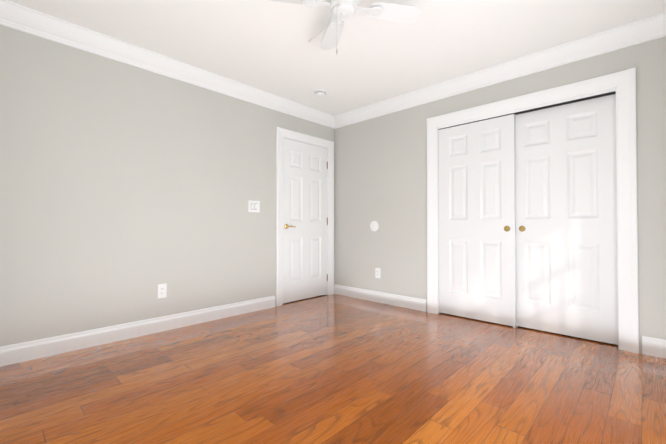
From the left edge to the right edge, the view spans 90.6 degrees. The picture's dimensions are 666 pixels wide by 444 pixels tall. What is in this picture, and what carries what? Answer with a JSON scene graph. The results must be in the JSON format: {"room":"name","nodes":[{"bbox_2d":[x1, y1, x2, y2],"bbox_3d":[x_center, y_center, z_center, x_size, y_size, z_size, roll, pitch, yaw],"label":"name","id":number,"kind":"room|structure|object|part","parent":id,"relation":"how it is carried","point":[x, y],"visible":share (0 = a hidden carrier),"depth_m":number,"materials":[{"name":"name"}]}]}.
{"room":"empty bedroom","nodes":[
{"label":"empty bedroom","id":0,"kind":"room"},
{"bbox_2d":[0,25,334,346],"bbox_3d":[-1.303,-0.239,3.361,0.120,2.470,3.960,-1,-1,44],"label":"wall","id":1,"kind":"structure","parent":0,"point":[126,190],"depth_m":2.77,"materials":[{"name":"beige paint"}]},
{"bbox_2d":[0,296,274,366],"bbox_3d":[-1.602,0.925,2.934,0.016,0.132,2.650,-1,-1,44],"label":"baseboard","id":2,"kind":"structure","parent":1,"relation":"attached to","point":[60,344],"depth_m":2.74,"materials":[{"name":"white wood"}]},
{"bbox_2d":[158,283,166,297],"bbox_3d":[-1.553,0.626,2.995,0.009,0.128,0.076,-1,-1,44],"label":"outlet","id":3,"kind":"object","parent":1,"relation":"attached to","point":[162,290],"visible":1,"depth_m":3.00,"materials":[{"name":"plastic"}]},
{"bbox_2d":[0,0,335,128],"bbox_3d":[-1.222,-1.407,3.298,0.105,0.135,3.720,-1,-1,44],"label":"crown molding","id":4,"kind":"structure","parent":1,"relation":"attached to","point":[15,16],"depth_m":2.83,"materials":[{"name":"white wood"}]},
{"bbox_2d":[248,200,259,211],"bbox_3d":[-0.886,-0.175,3.703,0.012,0.130,0.148,-1,-1,44],"label":"switch plate","id":5,"kind":"object","parent":1,"relation":"attached to","point":[253,206],"visible":1,"depth_m":3.70,"materials":[{"name":"plastic"}]},
{"bbox_2d":[283,138,326,302],"bbox_3d":[-0.343,-0.016,4.284,0.092,2.022,0.773,-1,-1,44],"label":"entry door","id":6,"kind":"structure","parent":1,"relation":"in","point":[304,220],"depth_m":4.27,"materials":[{"name":"white paint"}]},
{"bbox_2d":[276,127,333,306],"bbox_3d":[-0.377,-0.063,4.317,0.141,2.141,0.987,-1,-1,44],"label":"door frame","id":7,"kind":"structure","parent":1,"relation":"attached to","point":[281,133],"depth_m":4.12,"materials":[{"name":"white wood"}]},
{"bbox_2d":[0,294,665,443],"bbox_3d":[0.321,1.033,2.310,3.900,0.100,4.700,-1,-1,44],"label":"floor","id":8,"kind":"structure","parent":0,"point":[332,369],"depth_m":1.97,"materials":[{"name":"brown wood"}]},
{"bbox_2d":[8,0,665,115],"bbox_3d":[0.066,-1.540,2.074,3.900,0.100,3.960,-1,-1,44],"label":"ceiling","id":9,"kind":"structure","parent":0,"point":[265,45],"depth_m":2.62,"materials":[{"name":"white paint"}]},
{"bbox_2d":[314,89,325,96],"bbox_3d":[-0.144,-1.449,3.723,0.140,0.041,0.140,-1,-1,44],"label":"smoke detector","id":10,"kind":"object","parent":9,"relation":"attached to","point":[319,93],"visible":1,"depth_m":3.69,"materials":[{"name":"plastic"}]},
{"bbox_2d":[269,0,422,53],"bbox_3d":[0.066,-1.252,2.070,0.794,0.475,0.794,0,-1,33],"label":"fan","id":11,"kind":"object","parent":9,"relation":"hanging from","point":[392,12],"visible":1,"depth_m":2.11,"materials":[{"name":"white plastic"}]},
{"bbox_3d":[-0.272,-1.363,2.001,0.269,0.035,0.332,-1,-1,44],"label":"blade","id":12,"kind":"part","parent":11,"relation":"part of","materials":[{"name":"white wood"}]},
{"bbox_3d":[-0.005,-1.358,2.409,0.332,0.035,0.269,-1,-1,44],"label":"blade","id":13,"kind":"part","parent":11,"relation":"part of","materials":[{"name":"white wood"}]},
{"bbox_3d":[0.404,-1.361,2.143,0.269,0.035,0.332,-1,-1,44],"label":"blade","id":14,"kind":"part","parent":11,"relation":"part of","materials":[{"name":"white wood"}]},
{"bbox_2d":[335,36,665,352],"bbox_3d":[1.390,-0.238,3.448,3.660,2.470,0.120,-1,-1,44],"label":"wall","id":15,"kind":"structure","parent":0,"point":[381,170],"depth_m":3.76,"materials":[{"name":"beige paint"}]},
{"bbox_2d":[370,221,378,230],"bbox_3d":[0.520,0.051,4.177,0.134,0.134,0.018,-1,-1,44],"label":"cover plate","id":16,"kind":"object","parent":15,"relation":"attached to","point":[374,225],"visible":1,"depth_m":4.17,"materials":[{"name":"plastic"}]},
{"bbox_2d":[375,268,380,277],"bbox_3d":[0.563,0.640,4.136,0.076,0.128,0.009,-1,-1,44],"label":"outlet","id":17,"kind":"object","parent":15,"relation":"attached to","point":[377,272],"visible":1,"depth_m":4.13,"materials":[{"name":"plastic"}]},
{"bbox_2d":[334,284,426,311],"bbox_3d":[0.529,0.940,4.160,1.412,0.132,0.016,-1,-1,44],"label":"baseboard","id":18,"kind":"structure","parent":15,"relation":"attached to","point":[419,304],"depth_m":4.06,"materials":[{"name":"white wood"}]},
{"bbox_2d":[438,114,515,326],"bbox_3d":[1.444,-0.016,3.363,0.752,2.000,0.039,-1,-1,44],"label":"closet door","id":19,"kind":"structure","parent":15,"relation":"in","point":[477,239],"depth_m":3.32,"materials":[{"name":"white paint"}]},
{"bbox_3d":[1.656,0.063,3.135,0.057,0.057,0.004,-1,-1,44],"label":"handle","id":20,"kind":"part","parent":19,"relation":"part of","materials":[{"name":"gold metal"}]},
{"bbox_2d":[336,11,665,127],"bbox_3d":[1.312,-1.406,3.381,3.420,0.135,0.105,-1,-1,44],"label":"crown molding","id":21,"kind":"structure","parent":15,"relation":"attached to","point":[652,27],"depth_m":2.96,"materials":[{"name":"white wood"}]},
{"bbox_2d":[438,91,615,129],"bbox_3d":[1.726,-1.033,3.144,1.484,0.022,0.094,-1,-1,44],"label":"track rail","id":22,"kind":"object","parent":15,"relation":"attached to","point":[572,101],"visible":0.43,"depth_m":2.90,"materials":[{"name":"black"}]},
{"bbox_2d":[427,67,638,353],"bbox_3d":[1.723,-0.034,3.128,1.520,2.055,0.120,-1,-1,44],"label":"door frame","id":23,"kind":"structure","parent":15,"relation":"attached to","point":[540,105],"depth_m":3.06,"materials":[{"name":"white wood"}]},
{"bbox_2d":[515,94,617,344],"bbox_3d":[1.993,-0.022,2.901,0.775,2.000,0.039,-1,-1,44],"label":"closet door","id":24,"kind":"structure","parent":15,"relation":"in","point":[566,220],"depth_m":2.85,"materials":[{"name":"white paint"}]},
{"bbox_3d":[1.772,0.062,3.086,0.057,0.057,0.004,-1,-1,44],"label":"handle","id":25,"kind":"part","parent":24,"relation":"part of","materials":[{"name":"gold metal"}]},
{"bbox_2d":[642,336,665,358],"bbox_3d":[2.479,0.917,2.303,0.462,0.132,0.016,-1,-1,44],"label":"baseboard","id":26,"kind":"structure","parent":15,"relation":"attached to","point":[656,347],"depth_m":2.41,"materials":[{"name":"white wood"}]}
]}

